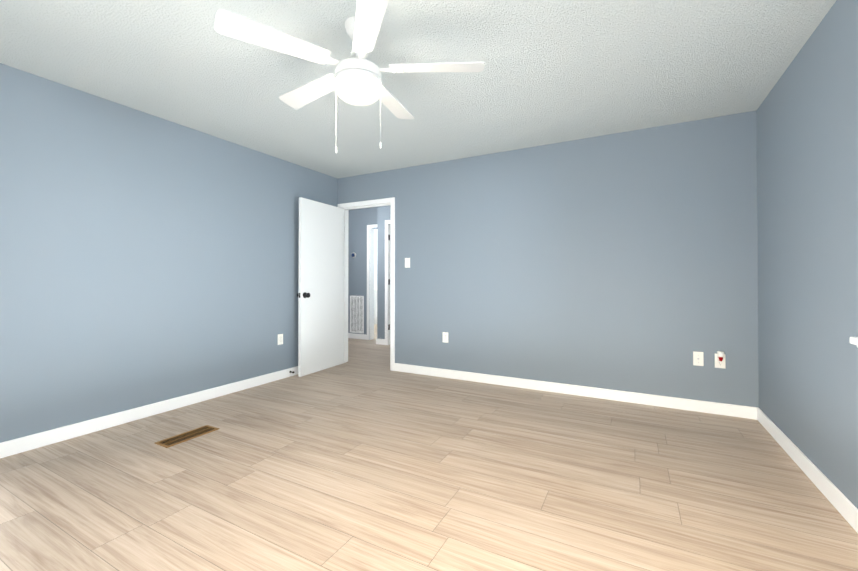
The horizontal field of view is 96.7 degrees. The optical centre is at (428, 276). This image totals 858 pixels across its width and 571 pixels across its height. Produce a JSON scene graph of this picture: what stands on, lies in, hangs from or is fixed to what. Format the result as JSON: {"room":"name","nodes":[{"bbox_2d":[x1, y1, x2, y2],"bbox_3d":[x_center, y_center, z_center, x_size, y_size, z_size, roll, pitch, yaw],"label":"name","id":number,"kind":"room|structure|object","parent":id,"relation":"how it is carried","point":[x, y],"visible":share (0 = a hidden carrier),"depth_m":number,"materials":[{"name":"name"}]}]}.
{"room":"empty bedroom","nodes":[
{"label":"empty bedroom","id":0,"kind":"room"},
{"bbox_2d":[0,63,337,442],"bbox_3d":[-2.346,-0.091,3.046,0.120,2.440,4.840,0,-1,28],"label":"wall","id":1,"kind":"structure","parent":0,"point":[146,259],"depth_m":2.96,"materials":[{"name":"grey paint"}]},
{"bbox_2d":[0,366,297,457],"bbox_3d":[-2.289,1.081,2.995,0.018,0.095,4.583,0,-1,28],"label":"baseboard","id":2,"kind":"structure","parent":1,"relation":"attached to","point":[19,445],"depth_m":2.93,"materials":[{"name":"white wood"}]},
{"bbox_2d":[278,334,282,344],"bbox_3d":[-1.642,0.699,4.215,0.009,0.115,0.070,0,-1,28],"label":"electrical outlet","id":3,"kind":"object","parent":1,"relation":"attached to","point":[280,339],"visible":1,"depth_m":4.21,"materials":[{"name":"white plastic"}]},
{"bbox_2d":[348,207,376,339],"bbox_3d":[-2.060,-0.050,7.556,3.060,2.440,0.120,0,-1,28],"label":"wall","id":4,"kind":"structure","parent":0,"point":[360,220],"depth_m":7.07,"materials":[{"name":"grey paint"}]},
{"bbox_2d":[350,296,363,332],"bbox_3d":[-1.342,0.711,7.089,0.320,0.690,0.012,0,-1,28],"label":"air vent","id":5,"kind":"object","parent":4,"relation":"in","point":[356,314],"visible":1,"depth_m":7.08,"materials":[{"name":"white metal"}]},
{"bbox_2d":[348,333,366,339],"bbox_3d":[-2.300,1.123,7.598,2.647,0.095,0.014,0,-1,28],"label":"baseboard","id":6,"kind":"structure","parent":4,"relation":"attached to","point":[364,337],"depth_m":7.07,"materials":[{"name":"white wood"}]},
{"bbox_2d":[374,229,376,284],"bbox_3d":[-0.816,-0.029,9.782,3.210,2.440,0.120,0,-1,28],"label":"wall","id":7,"kind":"structure","parent":0,"point":[375,256],"depth_m":10.02,"materials":[{"name":"white paint"}]},
{"bbox_2d":[376,339,384,343],"bbox_3d":[-0.820,1.114,6.634,0.014,0.095,0.314,0,-1,28],"label":"baseboard","id":8,"kind":"structure","parent":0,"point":[378,341],"depth_m":6.46,"materials":[{"name":"white wood"}]},
{"bbox_2d":[377,205,390,338],"bbox_3d":[-0.206,-0.060,6.391,1.310,2.440,0.420,0,-1,28],"label":"wall","id":9,"kind":"structure","parent":0,"point":[383,213],"depth_m":6.48,"materials":[{"name":"grey paint"}]},
{"bbox_2d":[367,220,389,344],"bbox_3d":[-0.519,0.111,6.548,1.493,2.100,0.437,0,-1,28],"label":"door frame","id":10,"kind":"structure","parent":9,"relation":"attached to","point":[370,276],"depth_m":6.96,"materials":[{"name":"white wood"}]},
{"bbox_3d":[-0.322,0.139,6.251,0.769,2.022,0.104,0,-1,28],"label":"hall door","id":11,"kind":"structure","parent":9,"relation":"in","visible":0},
{"bbox_2d":[388,235,389,329],"bbox_3d":[-0.670,0.105,6.425,0.010,1.600,0.042,0,-1,28],"label":"hall hinge","id":12,"kind":"object","parent":11,"relation":"attached to","point":[389,283],"visible":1,"depth_m":6.43,"materials":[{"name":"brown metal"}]},
{"bbox_2d":[0,0,835,177],"bbox_3d":[-0.832,-1.346,4.685,8.410,0.100,9.540,0,-1,28],"label":"ceiling","id":13,"kind":"structure","parent":0,"point":[555,71],"depth_m":2.39,"materials":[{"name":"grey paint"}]},
{"bbox_2d":[214,0,484,152],"bbox_3d":[-0.382,-0.983,2.040,1.267,0.675,1.267,0,-1,28],"label":"fan","id":14,"kind":"object","parent":13,"relation":"hanging from","point":[356,81],"visible":1,"depth_m":1.90,"materials":[{"name":"white plastic"}]},
{"bbox_2d":[0,324,857,570],"bbox_3d":[-0.832,1.194,4.662,8.410,0.100,9.540,0,-1,28],"label":"floor","id":15,"kind":"structure","parent":0,"point":[364,458],"depth_m":2.01,"materials":[{"name":"brown wood"}]},
{"bbox_2d":[155,425,219,447],"bbox_3d":[-1.694,1.121,2.685,0.150,0.007,0.360,0,-1,28],"label":"floor vent","id":16,"kind":"object","parent":15,"relation":"in","point":[184,437],"visible":1,"depth_m":2.67,"materials":[{"name":"brown metal"}]},
{"bbox_2d":[374,289,376,323],"bbox_3d":[-1.215,0.779,9.569,1.400,0.820,0.580,0,-1,28],"label":"bathroom vanity","id":17,"kind":"object","parent":15,"relation":"on","point":[375,304],"depth_m":9.32,"materials":[{"name":"white wood"}]},
{"bbox_2d":[338,111,758,407],"bbox_3d":[0.722,-0.082,4.079,4.310,2.440,0.120,0,-1,28],"label":"wall","id":18,"kind":"structure","parent":0,"point":[625,261],"depth_m":3.58,"materials":[{"name":"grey paint"}]},
{"bbox_2d":[338,197,394,370],"bbox_3d":[-0.777,0.097,4.880,0.894,2.097,0.154,0,-1,28],"label":"door frame","id":19,"kind":"structure","parent":18,"relation":"attached to","point":[392,267],"depth_m":4.71,"materials":[{"name":"white wood"}]},
{"bbox_2d":[297,197,343,376],"bbox_3d":[-1.292,0.125,4.647,0.173,2.020,0.796,0,-1,25],"label":"door","id":20,"kind":"structure","parent":19,"relation":"attached to","point":[320,294],"depth_m":4.58,"materials":[{"name":"white wood"}]},
{"bbox_2d":[405,258,409,267],"bbox_3d":[-0.260,-0.158,4.525,0.070,0.115,0.022,0,-1,28],"label":"light switch","id":21,"kind":"object","parent":18,"relation":"attached to","point":[407,262],"visible":1,"depth_m":4.53,"materials":[{"name":"white plastic"}]},
{"bbox_2d":[443,332,447,342],"bbox_3d":[0.184,0.690,4.287,0.070,0.115,0.009,0,-1,28],"label":"electrical outlet","id":22,"kind":"object","parent":18,"relation":"attached to","point":[445,337],"visible":1,"depth_m":4.28,"materials":[{"name":"white plastic"}]},
{"bbox_2d":[394,363,755,419],"bbox_3d":[1.078,1.088,3.799,3.388,0.095,0.018,0,-1,28],"label":"baseboard","id":23,"kind":"structure","parent":18,"relation":"attached to","point":[740,411],"depth_m":3.55,"materials":[{"name":"white wood"}]},
{"bbox_2d":[693,351,703,365],"bbox_3d":[2.245,0.690,3.177,0.070,0.115,0.017,0,-1,28],"label":"outlet","id":24,"kind":"object","parent":18,"relation":"attached to","point":[698,360],"visible":1,"depth_m":3.18,"materials":[{"name":"white plastic"}]},
{"bbox_2d":[715,351,725,368],"bbox_3d":[2.364,0.680,3.090,0.070,0.140,0.057,0,-1,28],"label":"air freshener","id":25,"kind":"object","parent":18,"relation":"attached to","point":[720,359],"visible":1,"depth_m":3.10,"materials":[{"name":"white plastic"}]},
{"bbox_2d":[756,0,857,508],"bbox_3d":[1.688,-0.889,1.117,0.200,4.000,15.000,0,-1,28],"label":"wall","id":26,"kind":"structure","parent":0,"point":[807,172],"depth_m":2.06,"materials":[{"name":"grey paint"}]},
{"bbox_2d":[752,407,857,532],"bbox_3d":[1.497,1.062,0.974,0.018,0.095,4.600,0,-1,28],"label":"baseboard","id":27,"kind":"structure","parent":26,"relation":"attached to","point":[840,502],"depth_m":2.05,"materials":[{"name":"white wood"}]},
{"bbox_2d":[850,337,857,347],"bbox_3d":[1.651,0.308,1.148,0.185,0.105,1.030,0,-1,28],"label":"trim","id":28,"kind":"structure","parent":26,"relation":"attached to","point":[854,340],"depth_m":1.61,"materials":[{"name":"white"}]}
]}

